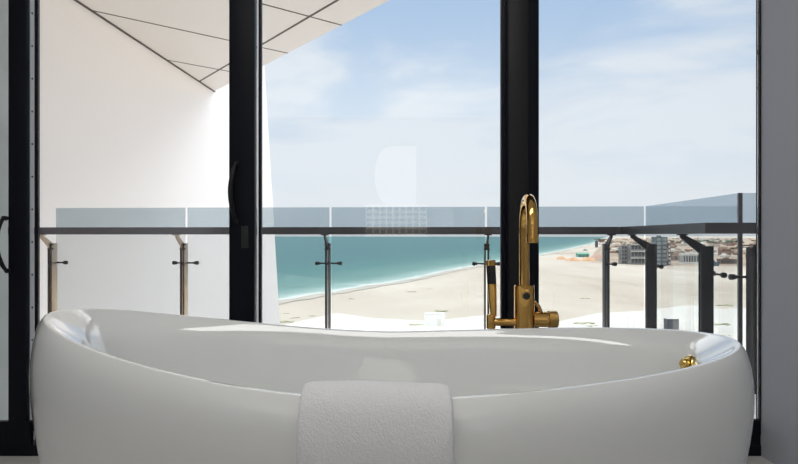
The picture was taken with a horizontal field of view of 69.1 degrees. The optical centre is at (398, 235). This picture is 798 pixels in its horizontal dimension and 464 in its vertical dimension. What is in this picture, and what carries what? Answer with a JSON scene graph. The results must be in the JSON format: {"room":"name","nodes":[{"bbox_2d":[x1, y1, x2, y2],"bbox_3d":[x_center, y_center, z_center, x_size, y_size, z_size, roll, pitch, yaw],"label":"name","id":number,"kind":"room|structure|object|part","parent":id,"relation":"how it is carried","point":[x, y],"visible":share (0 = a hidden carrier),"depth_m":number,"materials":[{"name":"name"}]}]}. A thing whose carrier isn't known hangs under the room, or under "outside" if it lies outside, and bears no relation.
{"room":"bathroom","nodes":[
{"label":"bathroom","id":0,"kind":"room"},
{"bbox_2d":[0,0,7,419],"bbox_3d":[-2.334,-0.400,2.607,0.933,3.200,0.325,0,0,0],"label":"wall pier","id":1,"kind":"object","parent":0,"point":[3,3],"depth_m":2.75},
{"bbox_2d":[40,0,279,324],"bbox_3d":[-3.429,18.900,13.737,0.601,54.000,21.411,0,0,3],"label":"wall","id":2,"kind":"structure","parent":0,"point":[128,138],"depth_m":7.51,"materials":[{"name":"white paint"}]},
{"bbox_2d":[40,223,755,234],"bbox_3d":[0.147,-0.047,4.389,7.666,0.066,1.630,0,0,3],"label":"handrail","id":3,"kind":"object","parent":2,"relation":"attached to","point":[690,228],"visible":0.78,"depth_m":5.15,"materials":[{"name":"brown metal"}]},
{"bbox_2d":[74,0,388,91],"bbox_3d":[-0.219,-2.769,6.528,6.697,0.362,7.421,0,0,3],"label":"ceiling","id":4,"kind":"structure","parent":0,"point":[192,36],"depth_m":7.13,"materials":[{"name":"grey paint"}]},
{"bbox_2d":[0,456,772,463],"bbox_3d":[-0.559,0.960,-0.780,4.281,0.120,6.440,0,0,0],"label":"floor","id":5,"kind":"structure","parent":0,"point":[3,459],"depth_m":2.33,"materials":[{"name":"tile"}]},
{"bbox_2d":[29,308,754,463],"bbox_3d":[-0.017,0.546,1.494,1.790,0.708,0.859,0,0,0],"label":"bathtub","id":6,"kind":"object","parent":5,"relation":"on","point":[107,386],"visible":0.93,"depth_m":1.23,"materials":[{"name":"white ceramic"}]},
{"bbox_2d":[296,380,453,463],"bbox_3d":[-0.042,0.480,1.123,0.287,0.404,0.194,0,0,0],"label":"towel","id":7,"kind":"object","parent":6,"relation":"hanging from","point":[340,422],"visible":1,"depth_m":1.04,"materials":[{"name":"white fabric"}]},
{"bbox_2d":[486,193,558,328],"bbox_3d":[0.422,0.380,1.929,0.246,1.039,0.296,0,0,0],"label":"tap","id":8,"kind":"object","parent":5,"relation":"on","point":[525,316],"visible":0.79,"depth_m":1.98,"materials":[{"name":"gold metal"}]},
{"bbox_3d":[0.361,0.297,2.000,0.082,0.027,0.027,0,0,0],"label":"shower arm","id":9,"kind":"part","parent":8,"relation":"part of","materials":[{"name":"gold metal"}]},
{"bbox_3d":[0.423,0.020,1.900,0.035,0.319,0.236,0,0,5],"label":"spout","id":10,"kind":"part","parent":8,"relation":"part of","materials":[{"name":"gold metal"}]},
{"bbox_2d":[526,237,538,242],"bbox_3d":[0.413,0.012,1.800,0.038,0.018,0.038,0,0,0],"label":"outlet","id":11,"kind":"object","parent":8,"relation":"attached to","point":[528,239],"depth_m":1.78,"materials":[{"name":"gold metal"}]},
{"bbox_3d":[0.481,0.246,1.998,0.034,0.047,0.012,0,0,-11],"label":"lever","id":12,"kind":"part","parent":8,"relation":"part of","materials":[{"name":"gold metal"}]},
{"bbox_3d":[0.528,0.288,2.000,0.033,0.059,0.059,0,0,0],"label":"valve handle","id":13,"kind":"part","parent":8,"relation":"part of","materials":[{"name":"gold metal"}]},
{"bbox_2d":[275,236,606,303],"bbox_3d":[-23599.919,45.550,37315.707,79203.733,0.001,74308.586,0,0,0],"label":"sea","id":14,"kind":"object","parent":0,"point":[367,261],"visible":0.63,"depth_m":1174.17,"materials":[{"name":"liquid"}]},
{"bbox_2d":[285,305,745,349],"bbox_3d":[94.537,45.800,264.678,322.577,0.001,240.616,0,0,0],"label":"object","id":15,"kind":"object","parent":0,"point":[687,315],"visible":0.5,"depth_m":310.67,"materials":[{"name":"white"}]},
{"bbox_2d":[754,394,755,418],"bbox_3d":[0.180,1.130,4.097,7.766,0.340,2.700,0,0,3],"label":"floor","id":16,"kind":"structure","parent":0,"point":[755,394],"depth_m":3.21,"materials":[{"name":"tile"}]},
{"bbox_2d":[40,234,67,312],"bbox_3d":[-3.277,0.473,5.480,0.178,0.974,0.244,0,0,3],"label":"railing post","id":17,"kind":"object","parent":16,"relation":"on","point":[52,247],"visible":0.77,"depth_m":5.52,"materials":[{"name":"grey metal"}]},
{"bbox_3d":[-3.318,0.059,5.459,0.016,0.129,0.172,0,0,3],"label":"arm","id":18,"kind":"part","parent":17,"relation":"part of","materials":[{"name":"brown metal"}]},
{"bbox_2d":[172,234,198,314],"bbox_3d":[-2.030,0.473,5.405,0.256,0.974,0.244,0,0,3],"label":"railing post","id":19,"kind":"object","parent":16,"relation":"on","point":[183,248],"visible":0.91,"depth_m":5.43,"materials":[{"name":"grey metal"}]},
{"bbox_3d":[-2.032,0.059,5.381,0.016,0.129,0.172,0,0,3],"label":"arm","id":20,"kind":"part","parent":19,"relation":"part of","materials":[{"name":"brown metal"}]},
{"bbox_3d":[-1.956,0.255,5.498,0.118,0.038,0.038,0,0,3],"label":"clamp knob","id":21,"kind":"part","parent":19,"relation":"part of","materials":[{"name":"grey metal"}]},
{"bbox_2d":[315,234,341,328],"bbox_3d":[-0.663,0.473,5.323,0.256,0.974,0.244,0,0,3],"label":"railing post","id":22,"kind":"object","parent":16,"relation":"on","point":[327,248],"visible":0.84,"depth_m":5.34,"materials":[{"name":"grey metal"}]},
{"bbox_3d":[-0.664,0.059,5.299,0.016,0.129,0.172,0,0,3],"label":"arm","id":23,"kind":"part","parent":22,"relation":"part of","materials":[{"name":"grey metal"}]},
{"bbox_2d":[472,234,499,328],"bbox_3d":[0.795,0.473,5.235,0.256,0.974,0.244,0,0,3],"label":"railing post","id":24,"kind":"object","parent":16,"relation":"on","point":[486,245],"visible":0.73,"depth_m":5.26,"materials":[{"name":"grey metal"}]},
{"bbox_3d":[0.794,0.059,5.211,0.016,0.129,0.172,0,0,3],"label":"arm","id":25,"kind":"part","parent":24,"relation":"part of","materials":[{"name":"grey metal"}]},
{"bbox_2d":[602,234,616,326],"bbox_3d":[1.893,0.473,5.168,0.158,0.974,0.244,0,0,3],"label":"railing post","id":26,"kind":"object","parent":16,"relation":"on","point":[606,263],"visible":0.84,"depth_m":5.21,"materials":[{"name":"grey metal"}]},
{"bbox_3d":[1.862,0.059,5.146,0.016,0.129,0.172,0,0,3],"label":"arm","id":27,"kind":"part","parent":26,"relation":"part of","materials":[{"name":"grey metal"}]},
{"bbox_2d":[628,234,663,328],"bbox_3d":[2.088,0.473,4.910,0.244,0.974,0.198,0,0,3],"label":"railing post","id":28,"kind":"object","parent":16,"relation":"on","point":[651,265],"visible":0.79,"depth_m":4.93,"materials":[{"name":"grey metal"}]},
{"bbox_3d":[2.067,0.059,4.960,0.172,0.129,0.016,0,0,3],"label":"arm","id":29,"kind":"part","parent":28,"relation":"part of","materials":[{"name":"grey metal"}]},
{"bbox_2d":[646,193,742,345],"bbox_3d":[2.187,0.285,4.444,0.026,1.110,1.634,0,0,4],"label":"glass panel","id":30,"kind":"object","parent":28,"relation":"attached to","point":[724,208],"visible":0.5,"depth_m":4.00,"materials":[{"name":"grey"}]},
{"bbox_2d":[676,234,726,333],"bbox_3d":[2.026,0.473,3.888,0.244,0.974,0.238,0,0,3],"label":"railing post","id":31,"kind":"object","parent":16,"relation":"on","point":[706,273],"visible":0.77,"depth_m":3.93,"materials":[{"name":"grey metal"}]},
{"bbox_3d":[2.006,0.059,3.958,0.172,0.129,0.016,0,0,3],"label":"arm","id":32,"kind":"part","parent":31,"relation":"part of","materials":[{"name":"grey metal"}]},
{"bbox_3d":[2.121,0.255,3.852,0.038,0.038,0.178,0,0,3],"label":"clamp knob","id":33,"kind":"part","parent":31,"relation":"part of","materials":[{"name":"grey metal"}]},
{"bbox_2d":[728,244,755,393],"bbox_3d":[2.179,0.473,3.514,0.256,0.974,0.244,0,0,3],"label":"railing post","id":34,"kind":"object","parent":16,"relation":"on","point":[750,276],"visible":0.54,"depth_m":3.56,"materials":[{"name":"grey metal"}]},
{"bbox_3d":[2.115,0.255,3.615,0.118,0.038,0.038,0,0,3],"label":"clamp knob","id":35,"kind":"part","parent":34,"relation":"part of","materials":[{"name":"grey metal"}]},
{"bbox_2d":[761,0,797,463],"bbox_3d":[1.606,-0.450,-0.800,0.250,2.700,6.400,0,0,0],"label":"wall","id":36,"kind":"structure","parent":0,"point":[779,18],"depth_m":2.26,"materials":[{"name":"grey paint"}]},
{"bbox_2d":[0,0,33,445],"bbox_3d":[-1.945,-0.453,2.341,0.893,2.615,0.083,0,0,0],"label":"door","id":37,"kind":"structure","parent":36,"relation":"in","point":[18,430],"depth_m":2.35,"materials":[{"name":"black metal"}]},
{"bbox_3d":[-1.596,0.034,2.324,0.027,0.223,0.053,0,0,19],"label":"handle","id":38,"kind":"part","parent":37,"relation":"part of","materials":[{"name":"grey metal"}]},
{"bbox_3d":[-1.945,0.805,2.369,0.893,0.100,0.021,0,0,0],"label":"rail","id":39,"kind":"part","parent":37,"relation":"part of","materials":[{"name":"black metal"}]},
{"bbox_2d":[30,0,33,419],"bbox_3d":[-1.525,-0.468,2.396,0.022,2.565,0.026,0,0,0],"label":"door frame","id":40,"kind":"structure","parent":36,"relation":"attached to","point":[31,1],"depth_m":2.39,"materials":[{"name":"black metal"}]},
{"bbox_2d":[34,0,256,442],"bbox_3d":[-1.052,-0.453,2.385,0.933,2.615,0.101,0,0,0],"label":"door","id":41,"kind":"structure","parent":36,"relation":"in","point":[242,184],"depth_m":2.39,"materials":[{"name":"black metal"}]},
{"bbox_3d":[-0.674,-0.180,2.358,0.019,0.247,0.051,0,0,27],"label":"handle","id":42,"kind":"part","parent":41,"relation":"part of","materials":[{"name":"grey metal"}]},
{"bbox_3d":[-0.635,0.004,2.389,0.029,0.090,0.006,0,0,0],"label":"lock plate","id":43,"kind":"part","parent":41,"relation":"part of","materials":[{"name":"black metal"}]},
{"bbox_2d":[0,443,760,455],"bbox_3d":[-0.609,0.877,2.405,4.181,0.045,0.070,0,0,0],"label":"trim","id":44,"kind":"structure","parent":36,"relation":"attached to","point":[754,450],"depth_m":2.37,"materials":[{"name":"black metal"}]},
{"bbox_2d":[257,0,505,328],"bbox_3d":[-0.067,-0.453,2.402,1.032,2.615,0.035,0,0,0],"label":"window","id":45,"kind":"structure","parent":36,"relation":"in","point":[259,2],"depth_m":2.39,"materials":[{"name":"black metal"}]},
{"bbox_2d":[506,0,760,444],"bbox_3d":[0.958,-0.453,2.381,1.042,2.615,0.038,0,0,0],"label":"sliding door frame","id":46,"kind":"structure","parent":36,"relation":"in","point":[522,16],"depth_m":2.37,"materials":[{"name":"black metal"}]},
{"bbox_3d":[0.958,0.805,2.385,1.042,0.100,0.024,0,0,0],"label":"rail","id":47,"kind":"part","parent":46,"relation":"part of","materials":[{"name":"black metal"}]},
{"label":"outside","id":48,"kind":"structure","parent":0,"visible":0},
{"bbox_2d":[279,236,755,324],"bbox_3d":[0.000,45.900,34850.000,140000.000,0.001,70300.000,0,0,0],"label":"ground","id":49,"kind":"structure","parent":48,"point":[563,284],"depth_m":471.18,"materials":[{"name":"beige sand"}]},
{"bbox_2d":[424,312,444,328],"bbox_3d":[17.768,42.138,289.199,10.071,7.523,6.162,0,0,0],"label":"hut","id":50,"kind":"object","parent":49,"relation":"on","point":[432,320],"visible":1,"depth_m":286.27,"materials":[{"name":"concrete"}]},
{"bbox_3d":[19.742,43.309,286.198,1.974,5.182,0.160,0,0,0],"label":"door","id":51,"kind":"part","parent":50,"relation":"part of","materials":[{"name":"white"}]},
{"bbox_2d":[565,257,580,260],"bbox_3d":[321.300,42.547,1069.880,25.704,6.807,17.993,0,0,0],"label":"heap","id":52,"kind":"object","parent":49,"relation":"on","point":[572,258],"visible":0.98,"depth_m":1063.63,"materials":[{"name":"beige sand"}]},
{"bbox_2d":[576,253,588,256],"bbox_3d":[401.079,40.982,1267.714,26.043,9.836,18.000,0,0,0],"label":"shed","id":53,"kind":"object","parent":49,"relation":"on","point":[577,254],"visible":0.73,"depth_m":1259.70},
{"bbox_2d":[574,322,594,323],"bbox_3d":[96.569,45.453,304.026,11.460,0.894,5.399,0,0,0],"label":"shrub","id":54,"kind":"object","parent":49,"relation":"on","point":[574,322],"visible":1,"depth_m":302.36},
{"bbox_2d":[581,257,595,260],"bbox_3d":[348.840,42.248,1069.880,25.704,7.405,17.993,0,0,0],"label":"heap","id":55,"kind":"object","parent":49,"relation":"on","point":[586,258],"visible":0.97,"depth_m":1063.37,"materials":[{"name":"beige sand"}]},
{"bbox_2d":[591,254,601,257],"bbox_3d":[415.186,41.936,1215.091,25.036,8.027,17.525,0,0,0],"label":"heap","id":56,"kind":"object","parent":49,"relation":"on","point":[594,255],"visible":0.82,"depth_m":1209.08,"materials":[{"name":"beige sand"}]},
{"bbox_2d":[618,244,626,263],"bbox_3d":[371.298,29.646,957.343,13.714,32.507,13.714,0,0,0],"label":"building","id":57,"kind":"structure","parent":49,"relation":"on","point":[622,249],"depth_m":950.87,"materials":[{"name":"concrete"}]},
{"bbox_2d":[627,243,644,264],"bbox_3d":[384.916,28.295,941.347,24.147,35.210,17.683,0,0,0],"label":"building","id":58,"kind":"structure","parent":49,"relation":"on","point":[635,252],"depth_m":934.08,"materials":[{"name":"concrete"}]},
{"bbox_2d":[651,236,667,265],"bbox_3d":[402.008,22.598,895.318,18.195,46.605,16.436,0,0,0],"label":"building","id":59,"kind":"structure","parent":49,"relation":"on","point":[661,242],"depth_m":887.18,"materials":[{"name":"concrete"}]},
{"bbox_2d":[667,243,670,264],"bbox_3d":[427.978,28.572,920.849,4.399,34.655,6.298,0,0,0],"label":"building","id":60,"kind":"structure","parent":49,"relation":"on","point":[668,244],"depth_m":918.03,"materials":[{"name":"concrete"}]},
{"bbox_2d":[664,318,678,329],"bbox_3d":[133.794,43.154,284.951,6.060,5.491,3.756,0,0,0],"label":"container","id":61,"kind":"object","parent":49,"relation":"on","point":[669,323],"visible":0.8,"depth_m":283.21,"materials":[{"name":"grey metal"}]},
{"bbox_2d":[671,254,678,260],"bbox_3d":[512.244,39.351,1070.755,15.288,13.098,12.350,0,0,0],"label":"building","id":62,"kind":"structure","parent":49,"relation":"on","point":[675,257],"depth_m":1064.93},
{"bbox_2d":[679,252,697,263],"bbox_3d":[470.274,35.945,940.547,26.368,19.910,13.484,0,0,0],"label":"building","id":63,"kind":"structure","parent":49,"relation":"on","point":[687,257],"depth_m":934.08,"materials":[{"name":"concrete"}]},
{"bbox_2d":[718,248,730,255],"bbox_3d":[751.612,36.367,1339.362,21.255,19.065,17.124,0,0,0],"label":"building","id":64,"kind":"structure","parent":49,"relation":"on","point":[720,250],"depth_m":1331.16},
{"bbox_2d":[719,253,729,257],"bbox_3d":[694.834,41.613,1237.251,15.378,8.575,14.299,0,0,-17],"label":"house","id":65,"kind":"structure","parent":49,"relation":"on","point":[722,255],"depth_m":1233.08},
{"bbox_2d":[717,257,736,263],"bbox_3d":[540.964,40.712,957.343,26.829,10.377,13.714,0,0,0],"label":"building","id":66,"kind":"structure","parent":49,"relation":"on","point":[725,260],"depth_m":950.87,"materials":[{"name":"grey concrete"}]},
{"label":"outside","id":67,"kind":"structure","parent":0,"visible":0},
{"bbox_2d":[590,238,755,265],"bbox_3d":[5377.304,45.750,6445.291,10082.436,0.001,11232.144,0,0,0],"label":"town","id":68,"kind":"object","parent":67,"point":[613,256],"depth_m":1830.17,"materials":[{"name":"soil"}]}
]}

